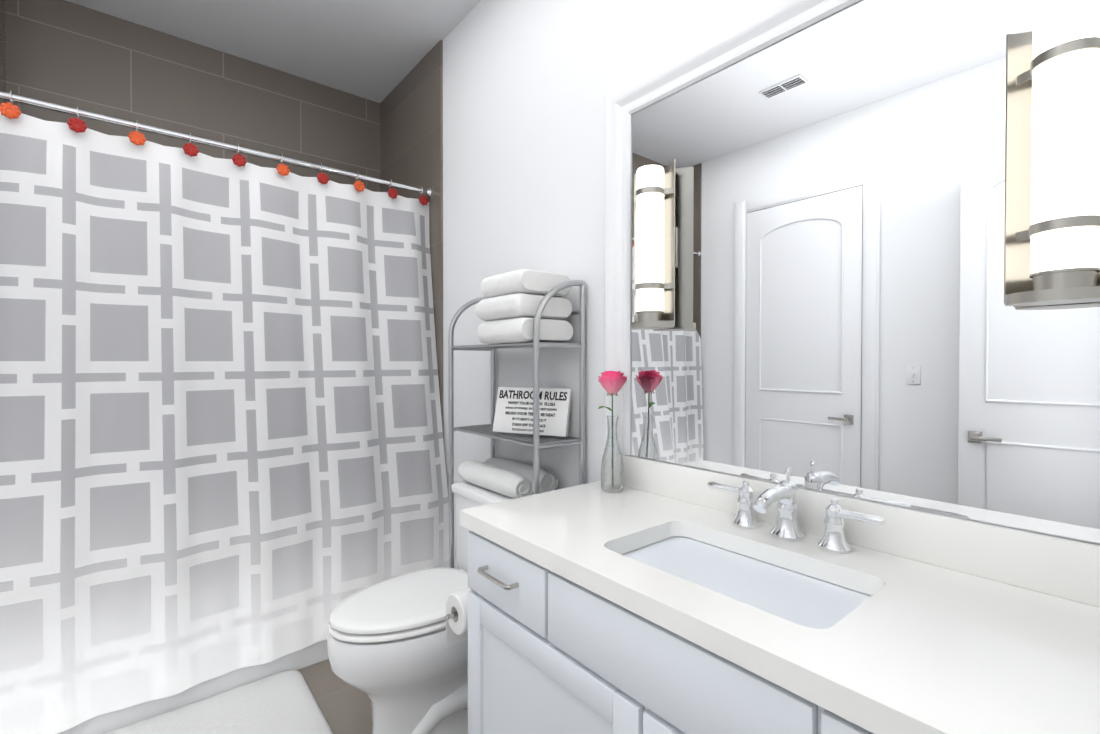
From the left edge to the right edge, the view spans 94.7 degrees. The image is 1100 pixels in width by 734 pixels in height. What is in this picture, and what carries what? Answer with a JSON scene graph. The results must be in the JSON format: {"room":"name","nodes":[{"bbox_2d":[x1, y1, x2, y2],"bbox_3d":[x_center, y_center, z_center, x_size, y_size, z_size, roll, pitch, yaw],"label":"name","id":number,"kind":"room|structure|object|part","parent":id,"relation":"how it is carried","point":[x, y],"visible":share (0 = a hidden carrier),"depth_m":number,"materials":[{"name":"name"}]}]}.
{"room":"bathroom","nodes":[
{"label":"bathroom","id":0,"kind":"room"},
{"bbox_2d":[0,0,5,105],"bbox_3d":[-2.505,-0.193,1.772,0.780,2.950,0.520,-1,1,-39],"label":"wall tiles","id":1,"kind":"structure","parent":0,"point":[2,53],"depth_m":2.15,"materials":[{"name":"tile"}]},
{"bbox_2d":[66,0,480,102],"bbox_3d":[-0.951,-1.687,1.167,2.640,0.050,3.600,-1,1,-39],"label":"ceiling","id":2,"kind":"structure","parent":0,"point":[376,50],"depth_m":2.53,"materials":[{"name":"white paint"}]},
{"bbox_2d":[296,659,371,733],"bbox_3d":[-0.951,1.313,1.200,2.640,0.050,3.600,-1,1,-39],"label":"floor","id":3,"kind":"structure","parent":0,"point":[345,707],"depth_m":1.95,"materials":[{"name":"tile"}]},
{"bbox_2d":[56,640,328,733],"bbox_3d":[-1.441,1.035,2.401,1.642,0.480,0.885,-1,1,-39],"label":"bathtub","id":4,"kind":"object","parent":3,"relation":"on","point":[314,653],"depth_m":1.93,"materials":[{"name":"white ceramic"}]},
{"bbox_2d":[105,670,332,733],"bbox_3d":[-1.416,1.273,1.266,1.645,0.028,0.892,-1,1,-39],"label":"bath mat","id":5,"kind":"object","parent":3,"relation":"on","point":[284,702],"visible":0.96,"depth_m":1.83,"materials":[{"name":"white fabric"}]},
{"bbox_2d":[327,480,532,733],"bbox_3d":[-0.388,0.877,1.801,0.759,0.808,0.464,-1,1,-39],"label":"toilet","id":6,"kind":"object","parent":3,"relation":"on","point":[397,662],"visible":0.56,"depth_m":1.62,"materials":[{"name":"white ceramic"}]},
{"bbox_2d":[458,457,557,497],"bbox_3d":[-0.177,0.422,1.974,0.199,0.096,0.419,-1,1,-39],"label":"towel","id":7,"kind":"object","parent":6,"relation":"on","point":[508,477],"visible":0.92,"depth_m":1.87,"materials":[{"name":"white fabric"}]},
{"bbox_2d":[448,280,584,567],"bbox_3d":[-0.148,0.487,1.942,0.235,1.585,0.604,-1,1,-39],"label":"etagere","id":8,"kind":"object","parent":3,"relation":"on","point":[536,441],"visible":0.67,"depth_m":1.77,"materials":[{"name":"silver metal"}]},
{"bbox_2d":[475,269,572,343],"bbox_3d":[-0.094,-0.206,1.820,0.250,0.242,0.281,-1,1,-39],"label":"towels","id":9,"kind":"object","parent":8,"relation":"on","point":[505,311],"visible":0.98,"depth_m":1.72,"materials":[{"name":"white fabric"}]},
{"bbox_2d":[493,387,571,436],"bbox_3d":[-0.068,0.162,1.863,0.300,0.170,0.063,0,1,26],"label":"sign","id":10,"kind":"object","parent":8,"relation":"on","point":[514,411],"visible":0.83,"depth_m":1.85,"materials":[{"name":"white paper"}]},
{"bbox_2d":[460,523,891,733],"bbox_3d":[0.408,0.862,0.997,0.584,0.858,1.367,-1,1,-39],"label":"bathroom vanity","id":11,"kind":"object","parent":3,"relation":"on","point":[549,652],"depth_m":0.98,"materials":[{"name":"white wood"}]},
{"bbox_2d":[445,588,471,647],"bbox_3d":[-0.210,0.732,1.466,0.182,0.176,0.141,-1,1,-39],"label":"toilet paper","id":12,"kind":"object","parent":11,"relation":"attached to","point":[456,616],"visible":0.35,"depth_m":1.44,"materials":[{"name":"white paper"}]},
{"bbox_2d":[460,481,1099,733],"bbox_3d":[0.412,0.411,1.008,0.558,0.040,1.388,-1,1,-39],"label":"countertop","id":13,"kind":"structure","parent":11,"relation":"on","point":[920,648],"depth_m":0.79,"materials":[{"name":"white stone"}]},
{"bbox_2d":[601,415,623,492],"bbox_3d":[0.193,0.267,1.571,0.072,0.232,0.072,-1,1,-39],"label":"vase","id":14,"kind":"object","parent":13,"relation":"on","point":[612,473],"visible":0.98,"depth_m":1.55,"materials":[{"name":"clear glass"}]},
{"bbox_2d":[598,371,626,416],"bbox_3d":[0.192,0.192,1.567,0.091,0.360,0.089,-1,1,-39],"label":"rose","id":15,"kind":"object","parent":14,"relation":"in","point":[612,383],"visible":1,"depth_m":1.54,"materials":[{"name":"pink plant"}]},
{"bbox_2d":[632,531,859,622],"bbox_3d":[0.364,0.500,1.020,0.302,0.164,0.482,-1,1,-39],"label":"sink","id":16,"kind":"object","parent":13,"relation":"in","point":[805,594],"depth_m":1.05,"materials":[{"name":"white ceramic"}]},
{"bbox_2d":[708,467,885,552],"bbox_3d":[0.508,0.310,1.136,0.171,0.156,0.400,-1,1,-39],"label":"faucet","id":17,"kind":"object","parent":13,"relation":"on","point":[783,493],"visible":1,"depth_m":1.14,"materials":[{"name":"silver metal"}]},
{"bbox_2d":[443,0,1095,568],"bbox_3d":[0.032,-0.196,1.988,0.100,2.950,3.600,-1,1,-39],"label":"wall","id":18,"kind":"structure","parent":0,"point":[527,84],"depth_m":2.00,"materials":[{"name":"white paint"}]},
{"bbox_2d":[380,40,443,441],"bbox_3d":[-0.819,-0.206,2.938,0.012,2.950,0.828,-1,1,-39],"label":"wall tile","id":19,"kind":"structure","parent":18,"relation":"attached to","point":[411,128],"depth_m":2.75,"materials":[{"name":"tile"}]},
{"bbox_2d":[0,90,431,204],"bbox_3d":[-1.575,-0.892,1.929,2.427,0.116,0.072,-1,1,-39],"label":"curtain rod","id":20,"kind":"object","parent":19,"relation":"attached to","point":[9,110],"visible":1,"depth_m":2.02,"materials":[{"name":"silver metal"}]},
{"bbox_2d":[0,112,448,733],"bbox_3d":[-1.497,0.153,1.864,2.393,2.055,0.265,-1,1,-39],"label":"shower curtain","id":21,"kind":"object","parent":20,"relation":"hanging from","point":[220,434],"visible":0.96,"depth_m":1.93,"materials":[{"name":"fabric"}]},
{"bbox_2d":[601,451,1099,606],"bbox_3d":[0.620,0.339,1.177,0.020,0.100,1.388,-1,1,-39],"label":"backsplash","id":22,"kind":"structure","parent":18,"relation":"attached to","point":[1067,568],"depth_m":1.00,"materials":[{"name":"white stone"}]},
{"bbox_2d":[604,0,1099,543],"bbox_3d":[0.619,-0.307,1.161,0.035,1.190,1.370,-1,1,-39],"label":"mirror","id":23,"kind":"object","parent":18,"relation":"attached to","point":[849,322],"depth_m":1.12,"materials":[{"name":"clear glass"}]},
{"bbox_2d":[630,159,674,329],"bbox_3d":[0.299,-0.350,1.487,0.102,0.474,0.152,-1,1,-39],"label":"sconce","id":24,"kind":"object","parent":23,"relation":"attached to","point":[654,246],"visible":1,"depth_m":1.45,"materials":[{"name":"white glass"}]},
{"bbox_3d":[0.619,-0.307,1.161,0.035,1.190,1.370,-1,1,-39],"label":"mirror frame","id":25,"kind":"part","parent":23,"relation":"part of","materials":[{"name":"silver metal"}]},
{"bbox_2d":[1004,0,1099,305],"bbox_3d":[0.840,-0.343,0.826,0.102,0.474,0.152,-1,1,-39],"label":"sconce","id":26,"kind":"object","parent":23,"relation":"attached to","point":[1052,201],"visible":1,"depth_m":0.80,"materials":[{"name":"white glass"}]},
{"bbox_3d":[-2.059,-0.202,2.537,2.440,2.950,0.100,-1,1,-39],"label":"wall","id":27,"kind":"structure","parent":0,"visible":0},
{"bbox_2d":[5,0,379,191],"bbox_3d":[-1.722,-0.204,2.741,1.660,2.950,0.012,-1,1,-39],"label":"wall tile","id":28,"kind":"structure","parent":27,"relation":"attached to","point":[66,53],"depth_m":2.58,"materials":[{"name":"tile"}]}
]}

